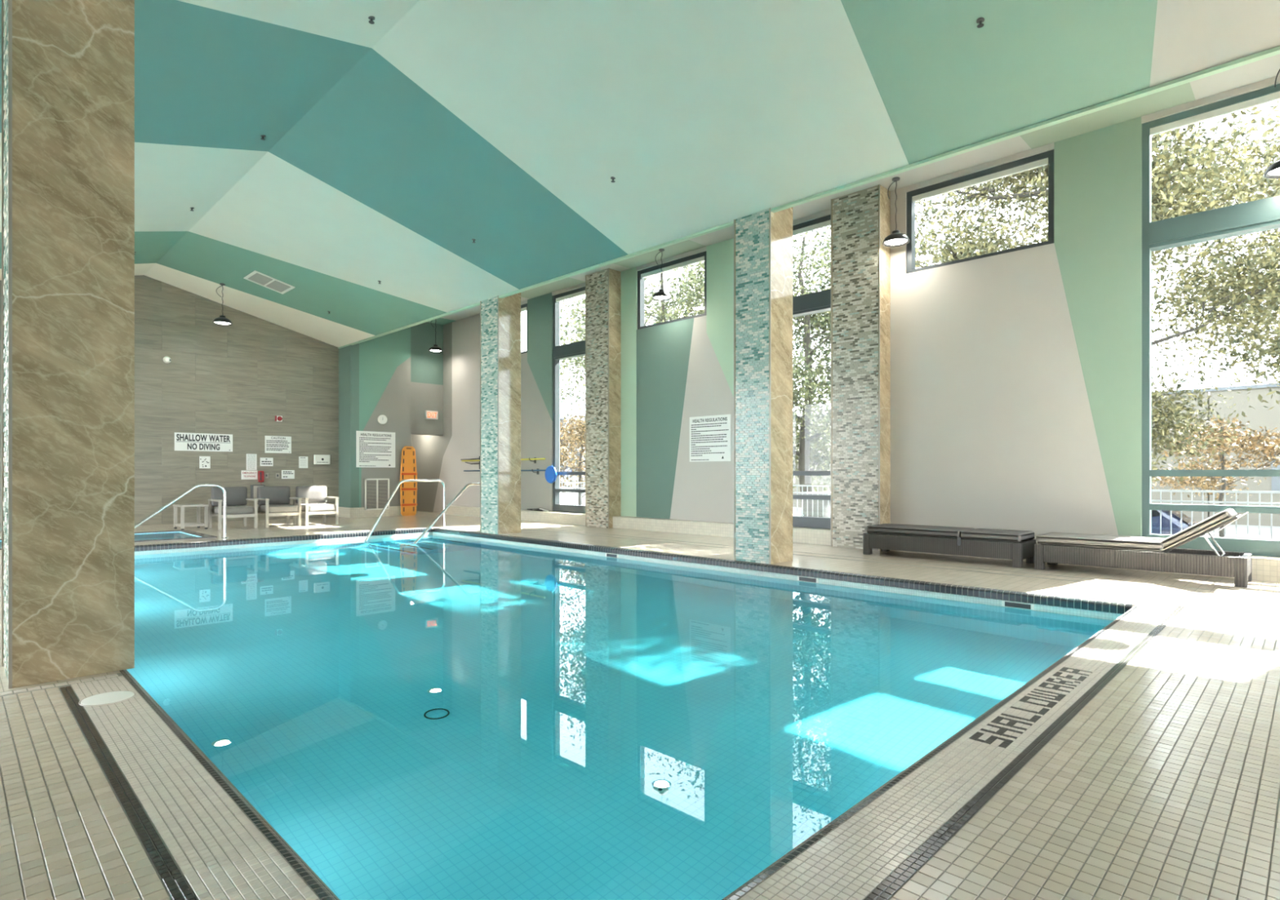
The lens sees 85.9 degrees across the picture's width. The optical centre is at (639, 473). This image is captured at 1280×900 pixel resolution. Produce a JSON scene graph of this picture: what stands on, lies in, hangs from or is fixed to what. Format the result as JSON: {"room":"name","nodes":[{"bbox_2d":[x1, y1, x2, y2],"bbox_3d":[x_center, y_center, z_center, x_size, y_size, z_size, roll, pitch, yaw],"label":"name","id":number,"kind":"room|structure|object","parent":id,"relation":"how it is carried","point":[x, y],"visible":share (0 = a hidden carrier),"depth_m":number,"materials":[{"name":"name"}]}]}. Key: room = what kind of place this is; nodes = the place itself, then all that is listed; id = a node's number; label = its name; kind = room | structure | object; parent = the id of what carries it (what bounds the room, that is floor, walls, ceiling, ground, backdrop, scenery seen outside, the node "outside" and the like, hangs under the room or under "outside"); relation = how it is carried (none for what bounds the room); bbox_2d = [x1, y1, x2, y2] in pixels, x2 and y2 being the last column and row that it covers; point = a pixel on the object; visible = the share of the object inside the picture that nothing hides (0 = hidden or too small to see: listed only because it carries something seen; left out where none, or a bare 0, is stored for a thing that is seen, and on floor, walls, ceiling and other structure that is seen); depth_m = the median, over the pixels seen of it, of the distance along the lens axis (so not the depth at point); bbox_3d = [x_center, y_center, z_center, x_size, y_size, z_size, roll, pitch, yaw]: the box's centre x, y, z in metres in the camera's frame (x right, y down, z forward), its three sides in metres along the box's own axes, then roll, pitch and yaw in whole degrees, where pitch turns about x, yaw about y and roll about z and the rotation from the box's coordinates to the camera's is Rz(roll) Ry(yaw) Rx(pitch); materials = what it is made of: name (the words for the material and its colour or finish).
{"room":"indoor swimming pool","nodes":[
{"label":"indoor swimming pool","id":0,"kind":"room"},
{"bbox_2d":[0,275,338,531],"bbox_3d":[-10.713,-1.500,13.520,0.251,5.700,9.350,0,0,45],"label":"wall","id":1,"kind":"structure","parent":0,"point":[235,379],"depth_m":14.89,"materials":[{"name":"tile"}]},
{"bbox_2d":[163,356,171,363],"bbox_3d":[-9.785,-2.360,14.241,0.052,0.140,0.140,0,0,45],"label":"detector","id":2,"kind":"object","parent":1,"relation":"attached to","point":[166,359],"visible":1,"depth_m":14.23,"materials":[{"name":"white plastic"}]},
{"bbox_2d":[174,432,232,452],"bbox_3d":[-9.329,-0.670,14.733,0.008,0.380,1.080,0,0,45],"label":"wall sign","id":3,"kind":"object","parent":1,"relation":"attached to","point":[186,442],"visible":1,"depth_m":14.71,"materials":[{"name":"white plastic"}]},
{"bbox_2d":[199,456,210,468],"bbox_3d":[-9.322,-0.240,14.740,0.008,0.260,0.200,0,0,45],"label":"wall sign","id":4,"kind":"object","parent":1,"relation":"attached to","point":[204,461],"visible":1,"depth_m":14.74,"materials":[{"name":"white"}]},
{"bbox_2d":[241,471,257,479],"bbox_3d":[-8.716,0.030,15.353,0.008,0.200,0.325,0,0,45],"label":"wall sign","id":5,"kind":"object","parent":1,"relation":"attached to","point":[246,475],"visible":1,"depth_m":15.35,"materials":[{"name":"white"}]},
{"bbox_2d":[246,453,257,470],"bbox_3d":[-8.686,-0.260,15.383,0.008,0.360,0.210,0,0,45],"label":"wall sign","id":6,"kind":"object","parent":1,"relation":"attached to","point":[251,459],"visible":1,"depth_m":15.38,"materials":[{"name":"white paper"}]},
{"bbox_2d":[250,484,264,498],"bbox_3d":[-8.560,0.425,15.399,0.164,0.350,0.250,0,0,45],"label":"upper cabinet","id":7,"kind":"object","parent":1,"relation":"attached to","point":[253,487],"visible":0.58,"depth_m":15.29,"materials":[{"name":"grey"}]},
{"bbox_2d":[257,471,263,484],"bbox_3d":[-8.518,0.117,15.477,0.114,0.355,0.110,0,0,45],"label":"wall telephone","id":8,"kind":"object","parent":1,"relation":"attached to","point":[260,473],"visible":0.95,"depth_m":15.45,"materials":[{"name":"red plastic"}]},
{"bbox_2d":[264,473,268,478],"bbox_3d":[-8.467,0.045,15.596,0.018,0.120,0.080,0,0,45],"label":"wall switch","id":9,"kind":"object","parent":1,"relation":"attached to","point":[266,475],"visible":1,"depth_m":15.59,"materials":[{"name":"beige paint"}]},
{"bbox_2d":[260,457,273,466],"bbox_3d":[-8.468,-0.265,15.604,0.008,0.190,0.270,0,0,45],"label":"wall sign","id":10,"kind":"object","parent":1,"relation":"attached to","point":[264,461],"visible":1,"depth_m":15.61,"materials":[{"name":"white"}]},
{"bbox_2d":[265,435,291,453],"bbox_3d":[-8.295,-0.665,15.778,0.008,0.390,0.560,0,0,45],"label":"wall sign","id":11,"kind":"object","parent":1,"relation":"attached to","point":[273,444],"visible":1,"depth_m":15.77,"materials":[{"name":"white"}]},
{"bbox_2d":[275,415,282,422],"bbox_3d":[-8.270,-1.260,15.757,0.073,0.130,0.145,0,0,45],"label":"fire alarm strobe","id":12,"kind":"object","parent":1,"relation":"attached to","point":[279,419],"visible":1,"depth_m":15.74,"materials":[{"name":"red plastic"}]},
{"bbox_2d":[281,470,294,479],"bbox_3d":[-8.148,0.020,15.927,0.008,0.200,0.280,0,0,45],"label":"wall sign","id":13,"kind":"object","parent":1,"relation":"attached to","point":[286,474],"visible":1,"depth_m":15.93,"materials":[{"name":"white"}]},
{"bbox_2d":[298,456,307,468],"bbox_3d":[-7.909,-0.265,16.169,0.008,0.270,0.200,0,0,45],"label":"wall sign","id":14,"kind":"object","parent":1,"relation":"attached to","point":[303,461],"visible":1,"depth_m":16.16,"materials":[{"name":"white paper"}]},
{"bbox_2d":[313,454,329,464],"bbox_3d":[-7.594,-0.335,16.427,0.090,0.230,0.350,0,0,45],"label":"sign","id":15,"kind":"object","parent":1,"relation":"attached to","point":[317,459],"visible":1,"depth_m":16.38,"materials":[{"name":"white plastic"}]},
{"bbox_2d":[338,322,443,507],"bbox_3d":[-6.653,-1.300,18.014,2.200,5.300,2.750,0,0,45],"label":"wall","id":16,"kind":"structure","parent":0,"point":[395,375],"depth_m":16.92,"materials":[{"name":"green paint"}]},
{"bbox_2d":[338,506,401,518],"bbox_3d":[-6.374,0.925,17.761,1.416,0.250,3.213,0,0,14],"label":"baseboard","id":17,"kind":"structure","parent":16,"relation":"attached to","point":[348,513],"depth_m":16.55,"materials":[{"name":"tile"}]},
{"bbox_2d":[355,431,395,467],"bbox_3d":[-6.402,-0.585,16.696,0.008,0.870,0.970,0,0,45],"label":"wall sign","id":18,"kind":"object","parent":16,"relation":"attached to","point":[373,449],"visible":1,"depth_m":16.68,"materials":[{"name":"white"}]},
{"bbox_2d":[364,478,389,510],"bbox_3d":[-6.370,0.500,16.679,0.019,0.760,0.610,0,0,45],"label":"air vent","id":19,"kind":"object","parent":16,"relation":"in","point":[376,490],"visible":0.94,"depth_m":16.66,"materials":[{"name":"white plastic"}]},
{"bbox_2d":[377,414,387,424],"bbox_3d":[-6.280,-1.320,16.794,0.043,0.230,0.230,0,0,45],"label":"wall clock","id":20,"kind":"object","parent":16,"relation":"attached to","point":[382,420],"visible":1,"depth_m":16.78,"materials":[{"name":"white plastic"}]},
{"bbox_2d":[425,410,438,419],"bbox_3d":[-5.446,-1.530,17.980,0.060,0.220,0.340,0,0,45],"label":"exit sign","id":21,"kind":"object","parent":16,"relation":"attached to","point":[429,415],"visible":1,"depth_m":17.95,"materials":[{"name":"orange plastic"}]},
{"bbox_2d":[337,45,1279,348],"bbox_3d":[-0.006,-3.054,9.520,20.600,0.029,0.065,0,0,45],"label":"trim","id":22,"kind":"structure","parent":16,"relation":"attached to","point":[1274,51],"depth_m":6.57,"materials":[{"name":"green paint"}]},
{"bbox_2d":[134,532,1122,620],"bbox_3d":[-2.145,1.740,7.300,11.180,1.220,5.960,0,0,45],"label":"pool edge","id":23,"kind":"structure","parent":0,"point":[1110,616],"depth_m":8.43,"materials":[{"name":"tile"}]},
{"bbox_2d":[605,553,617,558],"bbox_3d":[-0.400,1.163,9.760,0.260,0.050,0.008,0,0,45],"label":"skimmer slot","id":24,"kind":"object","parent":23,"relation":"attached to","point":[609,555],"visible":1,"depth_m":9.75,"materials":[{"name":"white plastic"}]},
{"bbox_2d":[126,535,1114,899],"bbox_3d":[-2.145,1.190,7.300,11.180,0.001,5.960,0,0,45],"label":"water","id":25,"kind":"object","parent":23,"relation":"in","point":[436,717],"visible":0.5,"depth_m":3.63,"materials":[{"name":"blue liquid"}]},
{"bbox_2d":[797,576,818,583],"bbox_3d":[1.839,1.163,7.545,0.260,0.050,0.008,0,0,45],"label":"skimmer slot","id":26,"kind":"object","parent":23,"relation":"attached to","point":[799,578],"visible":1,"depth_m":7.54,"materials":[{"name":"white plastic"}]},
{"bbox_2d":[1001,600,1034,610],"bbox_3d":[3.331,1.163,6.067,0.260,0.050,0.008,0,0,45],"label":"skimmer slot","id":27,"kind":"object","parent":23,"relation":"attached to","point":[1006,604],"visible":1,"depth_m":6.06,"materials":[{"name":"white plastic"}]},
{"bbox_2d":[0,0,1279,347],"bbox_3d":[-2.904,-3.517,7.657,22.300,1.666,12.200,0,0,45],"label":"ceiling","id":28,"kind":"structure","parent":0,"point":[413,135],"depth_m":6.91,"materials":[{"name":"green paint"}]},
{"bbox_2d":[212,283,232,325],"bbox_3d":[-8.310,-3.385,13.696,0.340,0.793,0.340,0,0,45],"label":"pendant lamp","id":29,"kind":"object","parent":28,"relation":"hanging from","point":[222,320],"visible":1,"depth_m":13.66,"materials":[{"name":"black metal"}]},
{"bbox_2d":[215,321,230,324],"bbox_3d":[-8.310,-3.002,13.696,0.280,0.012,0.280,0,0,45],"label":"diffuser","id":30,"kind":"object","parent":29,"relation":"attached to","point":[216,322],"depth_m":13.69,"materials":[{"name":"white"}]},
{"bbox_2d":[260,134,265,140],"bbox_3d":[-4.448,-3.972,8.116,0.055,0.052,0.056,0,0,45],"label":"sprinkler","id":31,"kind":"object","parent":28,"relation":"attached to","point":[261,135],"visible":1,"depth_m":8.11,"materials":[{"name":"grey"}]},
{"bbox_2d":[243,270,294,293],"bbox_3d":[-7.091,-3.658,13.164,0.680,0.192,0.703,0,0,45],"label":"ceiling vent","id":32,"kind":"object","parent":28,"relation":"in","point":[255,277],"visible":1,"depth_m":13.15,"materials":[{"name":"white plastic"}]},
{"bbox_2d":[368,15,374,23],"bbox_3d":[-2.344,-3.967,6.005,0.055,0.052,0.056,0,0,45],"label":"sprinkler","id":33,"kind":"object","parent":28,"relation":"attached to","point":[371,18],"visible":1,"depth_m":6.00,"materials":[{"name":"grey metal"}]},
{"bbox_2d":[428,320,442,352],"bbox_3d":[-5.147,-3.519,17.333,0.340,0.862,0.340,0,0,45],"label":"pendant lamp","id":34,"kind":"object","parent":28,"relation":"hanging from","point":[435,348],"visible":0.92,"depth_m":17.29,"materials":[{"name":"black metal"}]},
{"bbox_2d":[652,248,671,301],"bbox_3d":[0.382,-3.519,12.115,0.340,0.862,0.340,0,0,45],"label":"pendant lamp","id":35,"kind":"object","parent":28,"relation":"hanging from","point":[661,295],"visible":1,"depth_m":12.08,"materials":[{"name":"black metal"}]},
{"bbox_2d":[653,296,669,299],"bbox_3d":[0.382,-3.102,12.115,0.280,0.012,0.280,0,0,45],"label":"diffuser","id":36,"kind":"object","parent":35,"relation":"attached to","point":[655,297],"depth_m":12.13,"materials":[{"name":"white"}]},
{"bbox_2d":[882,177,909,247],"bbox_3d":[3.424,-3.519,9.203,0.340,0.862,0.340,0,0,45],"label":"pendant lamp","id":37,"kind":"object","parent":28,"relation":"hanging from","point":[896,238],"visible":1,"depth_m":9.17,"materials":[{"name":"black metal"}]},
{"bbox_2d":[884,239,906,244],"bbox_3d":[3.424,-3.102,9.203,0.280,0.012,0.280,0,0,45],"label":"diffuser","id":38,"kind":"object","parent":37,"relation":"attached to","point":[887,242],"depth_m":9.19,"materials":[{"name":"white"}]},
{"bbox_2d":[976,17,984,27],"bbox_3d":[2.547,-3.377,5.147,0.055,0.052,0.056,0,0,45],"label":"sprinkler","id":39,"kind":"object","parent":28,"relation":"attached to","point":[980,20],"visible":1,"depth_m":5.14,"materials":[{"name":"grey metal"}]},
{"bbox_2d":[1263,68,1279,178],"bbox_3d":[6.139,-3.409,6.516,0.340,1.082,0.340,0,0,45],"label":"pendant lamp","id":40,"kind":"object","parent":28,"relation":"hanging from","point":[1273,171],"visible":1,"depth_m":6.55,"materials":[{"name":"black metal"}]},
{"bbox_2d":[1268,168,1279,175],"bbox_3d":[6.139,-2.882,6.516,0.280,0.012,0.280,0,0,45],"label":"diffuser","id":41,"kind":"object","parent":40,"relation":"attached to","point":[1272,171],"depth_m":6.55,"materials":[{"name":"white"}]},
{"bbox_2d":[0,511,1279,899],"bbox_3d":[-2.939,1.850,7.692,22.200,1.601,12.000,0,0,45],"label":"floor","id":42,"kind":"structure","parent":0,"point":[1144,765],"depth_m":2.34,"materials":[{"name":"tile"}]},
{"bbox_2d":[1,0,134,688],"bbox_3d":[-3.100,-1.150,3.727,0.556,4.400,0.502,0,0,45],"label":"tiled column","id":43,"kind":"structure","parent":42,"relation":"on","point":[68,66],"depth_m":3.54,"materials":[{"name":"beige stone"}]},
{"bbox_2d":[78,691,136,706],"bbox_3d":[-2.481,1.047,3.208,0.214,0.006,0.214,0,0,45],"label":"skimmer","id":44,"kind":"object","parent":42,"relation":"on","point":[109,698],"visible":1,"depth_m":3.19,"materials":[{"name":"white plastic"}]},
{"bbox_2d":[0,529,217,550],"bbox_3d":[-8.720,1.494,10.950,1.992,0.912,2.992,0,0,45],"label":"hot tub","id":45,"kind":"object","parent":42,"relation":"in","point":[184,534],"visible":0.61,"depth_m":11.65,"materials":[{"name":"liquid"}]},
{"bbox_2d":[134,484,228,538],"bbox_3d":[-7.367,0.693,10.639,0.110,1.050,1.789,0,0,45],"label":"pool handrail","id":46,"kind":"object","parent":42,"relation":"on","point":[220,487],"visible":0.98,"depth_m":10.98,"materials":[{"name":"silver metal"}]},
{"bbox_2d":[173,503,208,530],"bbox_3d":[-8.529,0.820,13.062,0.620,0.460,0.450,0,0,45],"label":"side table","id":47,"kind":"object","parent":42,"relation":"on","point":[182,525],"visible":0.99,"depth_m":12.99,"materials":[{"name":"beige paint"}]},
{"bbox_2d":[208,487,257,530],"bbox_3d":[-7.823,0.655,13.221,0.730,0.790,0.666,0,0,45],"label":"lounge armchair","id":48,"kind":"object","parent":42,"relation":"on","point":[237,497],"visible":0.93,"depth_m":13.19,"materials":[{"name":"beige paint"}]},
{"bbox_2d":[210,487,247,506],"bbox_3d":[-7.995,0.443,13.392,0.185,0.365,0.600,0,0,45],"label":"cushion","id":49,"kind":"object","parent":48,"relation":"on","point":[236,496],"depth_m":13.35,"materials":[{"name":"fabric"}]},
{"bbox_2d":[214,506,253,515],"bbox_3d":[-7.762,0.702,13.161,0.530,0.159,0.552,0,0,45],"label":"seat cushion","id":50,"kind":"object","parent":48,"relation":"on","point":[231,510],"depth_m":12.99,"materials":[{"name":"grey fabric"}]},
{"bbox_2d":[253,486,302,528],"bbox_3d":[-7.235,0.655,13.744,0.730,0.790,0.656,0,0,45],"label":"lounge armchair","id":51,"kind":"object","parent":42,"relation":"on","point":[273,501],"visible":1,"depth_m":13.71,"materials":[{"name":"beige paint"}]},
{"bbox_2d":[257,486,289,505],"bbox_3d":[-7.407,0.443,13.914,0.185,0.365,0.590,0,0,45],"label":"cushion","id":52,"kind":"object","parent":51,"relation":"on","point":[276,495],"depth_m":13.84,"materials":[{"name":"fabric"}]},
{"bbox_2d":[260,504,297,513],"bbox_3d":[-7.175,0.702,13.684,0.530,0.159,0.542,0,0,45],"label":"seat cushion","id":53,"kind":"object","parent":51,"relation":"on","point":[264,508],"depth_m":13.50,"materials":[{"name":"grey fabric"}]},
{"bbox_2d":[293,485,338,526],"bbox_3d":[-6.707,0.655,14.235,0.730,0.790,0.656,0,0,45],"label":"lounge armchair","id":54,"kind":"object","parent":42,"relation":"on","point":[313,500],"visible":0.9,"depth_m":14.19,"materials":[{"name":"beige paint"}]},
{"bbox_2d":[295,485,326,503],"bbox_3d":[-6.880,0.443,14.405,0.185,0.365,0.590,0,0,45],"label":"cushion","id":55,"kind":"object","parent":54,"relation":"on","point":[317,494],"depth_m":14.34,"materials":[{"name":"fabric"}]},
{"bbox_2d":[301,503,335,511],"bbox_3d":[-6.647,0.702,14.175,0.530,0.159,0.542,0,0,45],"label":"seat cushion","id":56,"kind":"object","parent":54,"relation":"on","point":[307,507],"depth_m":13.98,"materials":[{"name":"grey fabric"}]},
{"bbox_2d":[364,479,447,541],"bbox_3d":[-4.346,0.760,12.697,0.110,1.304,1.734,0,0,45],"label":"pool handrail","id":57,"kind":"object","parent":42,"relation":"on","point":[411,480],"visible":0.97,"depth_m":12.70,"materials":[{"name":"silver metal"}]},
{"bbox_2d":[400,446,417,515],"bbox_3d":[-5.782,0.190,17.181,0.061,1.746,0.458,0,0,45],"label":"board","id":58,"kind":"object","parent":42,"relation":"on","point":[408,491],"visible":0.92,"depth_m":17.17,"materials":[{"name":"orange plastic"}]},
{"bbox_2d":[413,483,479,543],"bbox_3d":[-3.285,0.847,12.248,0.110,1.358,2.221,0,0,45],"label":"pool handrail","id":59,"kind":"object","parent":42,"relation":"on","point":[462,491],"visible":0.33,"depth_m":12.08,"materials":[{"name":"silver metal"}]},
{"bbox_2d":[480,292,520,534],"bbox_3d":[-2.483,-1.450,12.248,0.566,5.000,0.482,0,0,45],"label":"tiled column","id":60,"kind":"structure","parent":42,"relation":"on","point":[500,318],"depth_m":12.06,"materials":[{"name":"beige tile"}]},
{"bbox_2d":[119,527,1139,899],"bbox_3d":[-2.145,1.850,7.300,11.274,1.600,6.054,0,0,45],"label":"tiles","id":61,"kind":"structure","parent":42,"relation":"attached to","point":[298,864],"depth_m":5.68,"materials":[{"name":"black tile"}]},
{"bbox_2d":[733,207,792,564],"bbox_3d":[1.490,-1.450,8.316,0.526,5.000,0.482,0,0,45],"label":"tiled column","id":62,"kind":"structure","parent":42,"relation":"on","point":[763,242],"depth_m":8.13,"materials":[{"name":"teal tile"}]},
{"bbox_2d":[520,526,1240,597],"bbox_3d":[1.104,1.048,10.001,11.500,0.003,0.290,0,0,45],"label":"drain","id":63,"kind":"object","parent":42,"relation":"on","point":[522,526],"visible":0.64,"depth_m":7.49,"materials":[{"name":"black metal"}]},
{"bbox_2d":[862,524,1036,568],"bbox_3d":[3.776,0.859,8.514,1.870,0.383,0.604,0,0,45],"label":"sun lounger","id":64,"kind":"object","parent":42,"relation":"on","point":[1016,546],"visible":0.98,"depth_m":8.20,"materials":[{"name":"wicker"}]},
{"bbox_2d":[866,524,973,538],"bbox_3d":[3.552,0.724,8.739,1.176,0.114,0.570,0,0,45],"label":"seat cushion","id":65,"kind":"object","parent":64,"relation":"on","point":[881,531],"depth_m":8.56,"materials":[{"name":"fabric"}]},
{"bbox_2d":[960,528,1034,542],"bbox_3d":[4.205,0.724,8.092,0.646,0.114,0.570,0,0,45],"label":"cushion","id":66,"kind":"object","parent":64,"relation":"on","point":[968,535],"depth_m":7.92,"materials":[{"name":"fabric"}]},
{"bbox_2d":[1034,508,1252,587],"bbox_3d":[5.160,0.698,7.148,1.760,0.705,0.600,0,0,45],"label":"sun lounger","id":67,"kind":"object","parent":42,"relation":"on","point":[1131,553],"visible":1,"depth_m":6.87,"materials":[{"name":"wicker"}]},
{"bbox_2d":[1035,532,1165,551],"bbox_3d":[4.943,0.724,7.362,1.130,0.114,0.570,0,0,45],"label":"seat cushion","id":68,"kind":"object","parent":67,"relation":"on","point":[1052,540],"depth_m":7.19,"materials":[{"name":"grey fabric"}]},
{"bbox_2d":[1160,508,1237,550],"bbox_3d":[5.508,0.552,6.803,0.571,0.414,0.540,0,0,45],"label":"cushion","id":69,"kind":"object","parent":67,"relation":"on","point":[1210,524],"depth_m":6.60,"materials":[{"name":"grey fabric"}]},
{"bbox_2d":[411,75,1279,557],"bbox_3d":[1.359,-1.300,11.894,22.000,5.300,0.220,0,0,45],"label":"wall","id":70,"kind":"structure","parent":0,"point":[1016,376],"depth_m":8.91,"materials":[{"name":"beige paint"}]},
{"bbox_2d":[460,456,479,469],"bbox_3d":[-4.239,-0.270,17.050,0.678,0.320,0.183,0,0,28],"label":"hook","id":71,"kind":"object","parent":70,"relation":"attached to","point":[479,456],"visible":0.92,"depth_m":16.96,"materials":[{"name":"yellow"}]},
{"bbox_2d":[461,457,545,463],"bbox_3d":[-3.256,-0.295,16.186,3.400,0.130,0.168,0,0,45],"label":"pole","id":72,"kind":"object","parent":70,"relation":"attached to","point":[535,460],"visible":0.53,"depth_m":15.39,"materials":[{"name":"yellow"}]},
{"bbox_2d":[463,466,556,483],"bbox_3d":[-3.075,0.020,16.007,3.710,0.380,0.168,0,0,45],"label":"pole","id":73,"kind":"object","parent":70,"relation":"attached to","point":[550,474],"visible":0.8,"depth_m":14.80,"materials":[{"name":"blue metal"}]},
{"bbox_2d":[520,303,527,354],"bbox_3d":[-3.140,-3.315,16.318,1.820,1.130,0.120,0,0,45],"label":"window","id":74,"kind":"structure","parent":70,"relation":"in","point":[524,307],"depth_m":15.72,"materials":[{"name":"grey"}]},
{"bbox_2d":[552,286,585,513],"bbox_3d":[-1.329,-1.525,14.523,1.480,4.710,0.185,0,0,45],"label":"window","id":75,"kind":"structure","parent":70,"relation":"in","point":[576,349],"depth_m":14.96,"materials":[{"name":"grey metal"}]},
{"bbox_2d":[585,268,621,528],"bbox_3d":[-0.729,-1.450,13.572,0.676,5.000,0.332,0,0,45],"label":"pilaster","id":76,"kind":"object","parent":70,"relation":"attached to","point":[603,287],"visible":1,"depth_m":13.40,"materials":[{"name":"beige tile"}]},
{"bbox_2d":[637,251,706,329],"bbox_3d":[0.606,-3.315,12.611,1.720,1.130,0.120,0,0,45],"label":"window","id":77,"kind":"structure","parent":70,"relation":"in","point":[700,257],"depth_m":12.77,"materials":[{"name":"grey"}]},
{"bbox_2d":[689,414,730,462],"bbox_3d":[1.203,-0.605,11.886,0.910,0.790,0.009,0,0,45],"label":"wall sign","id":78,"kind":"object","parent":70,"relation":"attached to","point":[709,436],"visible":1,"depth_m":11.87,"materials":[{"name":"white"}]},
{"bbox_2d":[792,214,831,528],"bbox_3d":[2.427,-1.525,10.805,1.710,4.710,0.185,0,0,45],"label":"window","id":79,"kind":"structure","parent":70,"relation":"in","point":[817,302],"depth_m":10.51,"materials":[{"name":"grey metal"}]},
{"bbox_2d":[831,184,890,551],"bbox_3d":[3.123,-1.450,9.760,0.736,5.000,0.332,0,0,45],"label":"pilaster","id":80,"kind":"object","parent":70,"relation":"attached to","point":[860,220],"visible":0.95,"depth_m":9.61,"materials":[{"name":"beige tile"}]},
{"bbox_2d":[445,505,1279,582],"bbox_3d":[2.022,0.940,10.929,19.700,0.220,0.221,0,0,45],"label":"baseboard","id":81,"kind":"structure","parent":70,"relation":"attached to","point":[1264,568],"depth_m":11.87,"materials":[{"name":"tile"}]},
{"bbox_2d":[526,508,548,511],"bbox_3d":[-2.243,0.793,15.135,0.785,0.066,0.164,0,0,45],"label":"coiled hose","id":82,"kind":"object","parent":81,"relation":"on","point":[532,509],"visible":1,"depth_m":15.10,"materials":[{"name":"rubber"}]},
{"bbox_2d":[906,149,1053,273],"bbox_3d":[4.359,-3.315,8.897,1.800,1.130,0.120,0,0,45],"label":"window","id":83,"kind":"structure","parent":70,"relation":"in","point":[1046,157],"depth_m":8.84,"materials":[{"name":"grey metal"}]},
{"bbox_2d":[1142,83,1279,557],"bbox_3d":[6.351,-1.525,6.922,2.110,4.710,0.185,0,0,45],"label":"window","id":84,"kind":"structure","parent":70,"relation":"in","point":[1261,215],"depth_m":7.31,"materials":[{"name":"metal"}]},
{"label":"outside","id":85,"kind":"structure","parent":0,"visible":0},
{"bbox_2d":[560,492,1279,540],"bbox_3d":[-17.881,1.860,38.798,200.000,1.580,150.000,0,0,45],"label":"floor","id":86,"kind":"structure","parent":85,"point":[1242,530],"depth_m":27.45,"materials":[{"name":"concrete"}]},
{"bbox_2d":[560,407,585,505],"bbox_3d":[-2.346,-0.333,29.751,6.185,5.183,6.012,0,0,2],"label":"tree","id":87,"kind":"object","parent":86,"relation":"on","point":[574,437],"visible":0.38,"depth_m":29.05,"materials":[{"name":"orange plant"}]},
{"bbox_2d":[560,413,585,488],"bbox_3d":[-14.650,-3.100,100.316,10.050,10.700,10.000,0,0,45],"label":"building","id":88,"kind":"structure","parent":86,"relation":"on","point":[562,415],"depth_m":98.00,"materials":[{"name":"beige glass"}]},
{"bbox_2d":[560,295,654,417],"bbox_3d":[-1.062,-3.887,35.184,10.403,12.327,8.984,0,0,45],"label":"deciduous tree","id":89,"kind":"object","parent":86,"relation":"on","point":[562,390],"visible":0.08,"depth_m":35.25,"materials":[{"name":"green plant"}]},
{"bbox_2d":[560,262,804,410],"bbox_3d":[1.443,-3.799,28.453,11.694,12.173,10.146,0,0,5],"label":"deciduous tree","id":90,"kind":"object","parent":86,"relation":"on","point":[655,306],"visible":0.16,"depth_m":26.46,"materials":[{"name":"green plant"}]},
{"bbox_2d":[653,200,969,516],"bbox_3d":[4.615,-3.245,20.920,10.409,11.028,9.980,0,0,17],"label":"deciduous tree","id":91,"kind":"object","parent":86,"relation":"on","point":[811,322],"visible":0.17,"depth_m":20.76,"materials":[{"name":"green plant"}]},
{"bbox_2d":[798,492,831,518],"bbox_3d":[4.297,1.350,16.640,0.700,1.800,0.600,0,0,45],"label":"utility box","id":92,"kind":"object","parent":86,"relation":"on","point":[804,501],"visible":0.07,"depth_m":16.43,"materials":[{"name":"grey metal"}]},
{"bbox_2d":[560,481,1279,540],"bbox_3d":[-0.019,0.650,19.152,33.030,0.840,0.060,0,0,45],"label":"metal fence","id":93,"kind":"object","parent":86,"relation":"on","point":[1180,501],"visible":0.06,"depth_m":10.67,"materials":[{"name":"grey metal"}]},
{"bbox_2d":[792,383,1279,526],"bbox_3d":[24.243,-0.800,40.676,46.760,6.100,12.070,0,0,45],"label":"concrete building","id":94,"kind":"structure","parent":86,"relation":"on","point":[1259,415],"depth_m":30.28,"materials":[{"name":"beige concrete"}]},
{"bbox_2d":[915,100,1279,484],"bbox_3d":[9.551,-4.461,14.534,9.635,13.476,8.928,0,0,-24],"label":"deciduous tree","id":95,"kind":"object","parent":86,"relation":"on","point":[1233,273],"visible":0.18,"depth_m":13.30,"materials":[{"name":"green plant"}]},
{"bbox_2d":[915,108,1279,267],"bbox_3d":[7.697,-4.680,13.189,7.629,13.964,6.991,0,0,-35],"label":"deciduous tree","id":96,"kind":"object","parent":86,"relation":"on","point":[969,244],"visible":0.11,"depth_m":12.67,"materials":[{"name":"green plant"}]},
{"bbox_2d":[1151,502,1205,535],"bbox_3d":[12.862,1.525,19.068,4.260,1.450,1.860,0,0,45],"label":"parked car","id":97,"kind":"object","parent":86,"relation":"on","point":[1166,515],"visible":0.02,"depth_m":17.51,"materials":[{"name":"blue paint"}]},
{"bbox_2d":[1151,102,1279,447],"bbox_3d":[19.025,-4.137,16.718,13.158,12.826,13.159,0,0,13],"label":"deciduous tree","id":98,"kind":"object","parent":86,"relation":"on","point":[1274,349],"visible":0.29,"depth_m":18.11,"materials":[{"name":"green plant"}]},
{"bbox_2d":[1151,414,1279,537],"bbox_3d":[17.673,0.152,20.910,4.465,4.203,4.648,0,0,0],"label":"tree","id":99,"kind":"object","parent":86,"relation":"on","point":[1243,440],"visible":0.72,"depth_m":20.47,"materials":[{"name":"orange plant"}]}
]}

